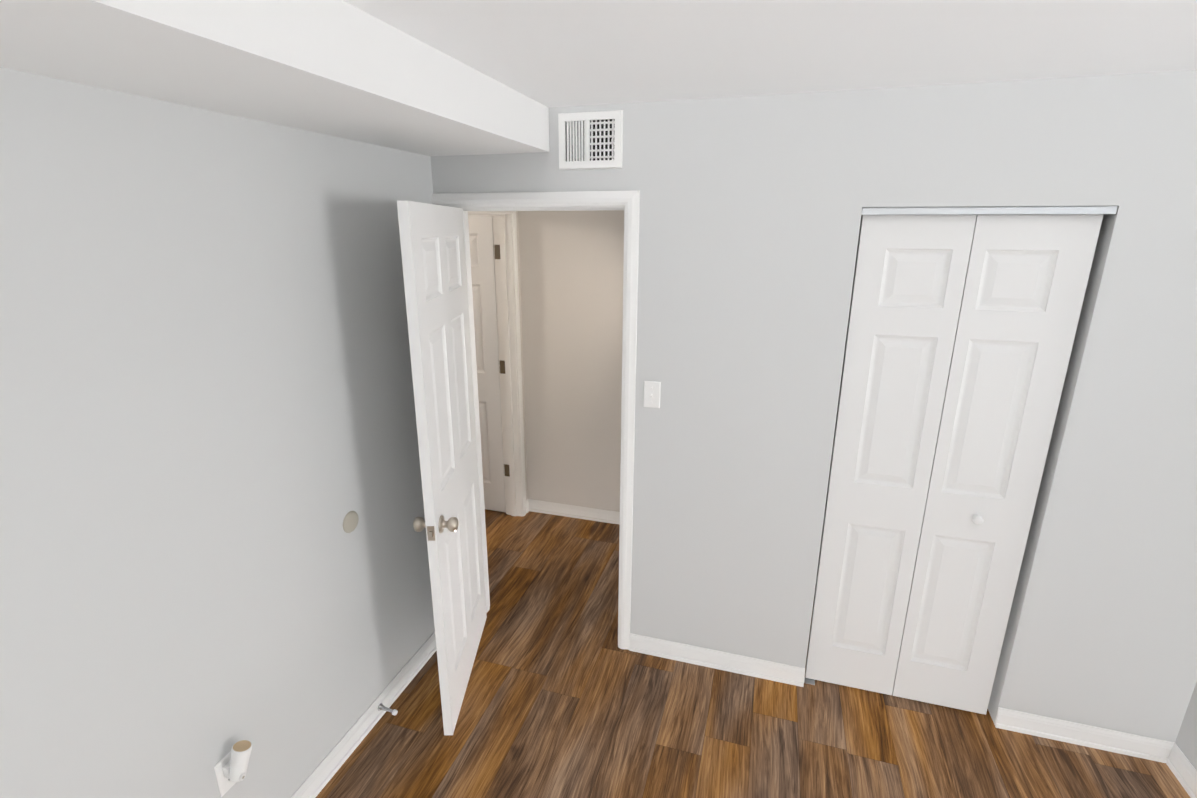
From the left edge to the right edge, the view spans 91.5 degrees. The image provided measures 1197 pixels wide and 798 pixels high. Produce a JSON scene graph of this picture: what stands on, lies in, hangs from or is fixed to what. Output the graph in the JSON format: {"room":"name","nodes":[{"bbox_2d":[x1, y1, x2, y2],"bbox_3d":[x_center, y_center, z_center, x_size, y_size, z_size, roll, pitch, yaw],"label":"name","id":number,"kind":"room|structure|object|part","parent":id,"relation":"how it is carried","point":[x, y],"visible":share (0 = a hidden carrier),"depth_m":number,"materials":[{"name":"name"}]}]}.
{"room":"empty bedroom","nodes":[
{"label":"empty bedroom","id":0,"kind":"room"},
{"bbox_2d":[0,67,434,797],"bbox_3d":[-1.249,0.401,1.308,0.150,2.416,3.400,5,17,16],"label":"wall","id":1,"kind":"structure","parent":0,"point":[208,433],"depth_m":1.55,"materials":[{"name":"white paint"}]},
{"bbox_2d":[214,740,251,796],"bbox_3d":[-1.068,1.095,1.728,0.081,0.161,0.078,5,17,16],"label":"night light","id":2,"kind":"object","parent":1,"relation":"attached to","point":[230,767],"visible":1,"depth_m":1.71,"materials":[{"name":"white plastic"}]},
{"bbox_2d":[343,511,358,532],"bbox_3d":[-0.921,0.458,2.172,0.008,0.082,0.082,5,17,16],"label":"bumper cover","id":3,"kind":"object","parent":1,"relation":"attached to","point":[350,520],"visible":1,"depth_m":2.16,"materials":[{"name":"beige plastic"}]},
{"bbox_2d":[291,631,436,797],"bbox_3d":[-1.182,1.539,1.564,0.030,0.088,3.300,5,17,16],"label":"baseboard","id":4,"kind":"structure","parent":1,"relation":"attached to","point":[313,785],"depth_m":2.33,"materials":[{"name":"white paint"}]},
{"bbox_2d":[378,703,397,714],"bbox_3d":[-0.874,1.289,2.420,0.082,0.035,0.030,5,17,16],"label":"door stopper","id":5,"kind":"object","parent":4,"relation":"attached to","point":[381,706],"visible":1,"depth_m":2.42,"materials":[{"name":"silver metal"}]},
{"bbox_2d":[0,0,549,155],"bbox_3d":[-0.930,-0.639,0.851,0.539,0.160,3.300,5,17,16],"label":"soffit","id":6,"kind":"structure","parent":0,"point":[341,69],"depth_m":1.22,"materials":[{"name":"white paint"}]},
{"bbox_2d":[516,211,527,499],"bbox_3d":[-0.724,-0.212,3.413,0.115,2.416,1.100,5,17,16],"label":"wall","id":7,"kind":"structure","parent":0,"point":[521,351],"depth_m":3.90,"materials":[{"name":"beige paint"}]},
{"bbox_2d":[468,211,525,516],"bbox_3d":[-0.702,-0.084,3.527,0.149,2.106,0.849,5,17,16],"label":"door frame","id":8,"kind":"structure","parent":7,"relation":"attached to","point":[504,280],"depth_m":3.82,"materials":[{"name":"white paint"}]},
{"bbox_2d":[518,210,623,511],"bbox_3d":[0.312,-0.296,3.714,1.915,2.416,0.100,5,17,16],"label":"wall","id":9,"kind":"structure","parent":0,"point":[571,275],"depth_m":3.79,"materials":[{"name":"beige paint"}]},
{"bbox_2d":[468,215,509,511],"bbox_3d":[-0.990,-0.198,4.003,0.795,2.032,0.164,5,17,16],"label":"hall door","id":10,"kind":"structure","parent":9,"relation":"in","point":[484,291],"depth_m":3.88,"materials":[{"name":"white wood"}]},
{"bbox_3d":[-0.634,-0.167,3.901,0.052,2.032,0.051,5,17,16],"label":"hall door hinges","id":11,"kind":"part","parent":10,"relation":"part of","materials":[{"name":"silver metal"}]},
{"bbox_2d":[526,499,619,524],"bbox_3d":[0.141,0.982,3.487,1.700,0.088,1.100,5,17,16],"label":"baseboard","id":12,"kind":"structure","parent":9,"relation":"attached to","point":[579,512],"depth_m":4.12,"materials":[{"name":"white paint"}]},
{"bbox_2d":[316,509,1189,797],"bbox_3d":[-0.756,1.498,2.081,5.750,0.120,4.720,5,17,16],"label":"floor","id":13,"kind":"structure","parent":0,"point":[549,711],"depth_m":2.37,"materials":[{"name":"brown wood"}]},
{"bbox_2d":[343,0,1196,107],"bbox_3d":[0.241,-0.663,0.447,3.300,0.120,3.450,5,17,16],"label":"ceiling","id":14,"kind":"structure","parent":0,"point":[556,53],"depth_m":1.47,"materials":[{"name":"white paint"}]},
{"bbox_2d":[431,70,1196,741],"bbox_3d":[0.808,0.099,2.367,3.150,2.416,0.100,5,17,16],"label":"wall","id":15,"kind":"structure","parent":0,"point":[749,216],"depth_m":2.16,"materials":[{"name":"white paint"}]},
{"bbox_2d":[397,201,486,734],"bbox_3d":[-0.598,0.272,2.400,0.164,2.032,0.749,0,16,0],"label":"entry door","id":16,"kind":"structure","parent":15,"relation":"in","point":[432,241],"depth_m":2.24,"materials":[{"name":"white paint"}]},
{"bbox_3d":[-0.598,0.468,2.125,0.164,0.065,0.111,0,16,0],"label":"knob","id":17,"kind":"part","parent":16,"relation":"part of","materials":[{"name":"silver metal"}]},
{"bbox_2d":[432,190,639,649],"bbox_3d":[-0.267,0.156,2.713,0.910,2.106,0.117,5,17,16],"label":"door frame","id":18,"kind":"structure","parent":15,"relation":"attached to","point":[629,201],"depth_m":2.47,"materials":[{"name":"white paint"}]},
{"bbox_2d":[558,110,622,169],"bbox_3d":[-0.035,-0.997,2.250,0.260,0.205,0.017,5,17,16],"label":"air vent","id":19,"kind":"object","parent":15,"relation":"in","point":[590,140],"visible":1,"depth_m":2.25,"materials":[{"name":"white plastic"}]},
{"bbox_2d":[644,381,660,407],"bbox_3d":[0.224,-0.017,2.453,0.070,0.115,0.019,5,17,16],"label":"switch plate","id":20,"kind":"object","parent":15,"relation":"attached to","point":[652,389],"visible":1,"depth_m":2.46,"materials":[{"name":"white plastic"}]},
{"bbox_2d":[804,206,1117,714],"bbox_3d":[1.289,0.331,2.251,0.747,2.039,0.062,5,17,16],"label":"bifold closet door","id":21,"kind":"structure","parent":15,"relation":"in","point":[962,326],"depth_m":2.20,"materials":[{"name":"white paint"}]},
{"bbox_3d":[1.444,0.459,2.223,0.037,0.037,0.032,5,17,16],"label":"knob","id":22,"kind":"part","parent":21,"relation":"part of","materials":[{"name":"white paint"}]},
{"bbox_2d":[994,707,1170,762],"bbox_3d":[1.908,1.331,2.314,0.568,0.088,0.017,5,17,16],"label":"baseboard","id":23,"kind":"structure","parent":15,"relation":"attached to","point":[1153,749],"depth_m":2.31,"materials":[{"name":"white paint"}]},
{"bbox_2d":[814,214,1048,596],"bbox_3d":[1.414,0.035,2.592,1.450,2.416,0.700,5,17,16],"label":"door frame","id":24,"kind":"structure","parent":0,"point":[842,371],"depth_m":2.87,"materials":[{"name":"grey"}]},
{"bbox_2d":[1175,682,1196,770],"bbox_3d":[1.775,0.682,0.382,0.100,2.416,3.300,5,17,16],"label":"wall","id":25,"kind":"structure","parent":0,"point":[1186,741],"depth_m":2.16,"materials":[{"name":"white paint"}]},
{"bbox_2d":[1163,741,1196,797],"bbox_3d":[1.719,1.795,0.723,0.028,0.088,3.300,5,17,16],"label":"baseboard","id":26,"kind":"structure","parent":25,"relation":"attached to","point":[1172,756],"depth_m":2.16,"materials":[{"name":"white paint"}]}
]}

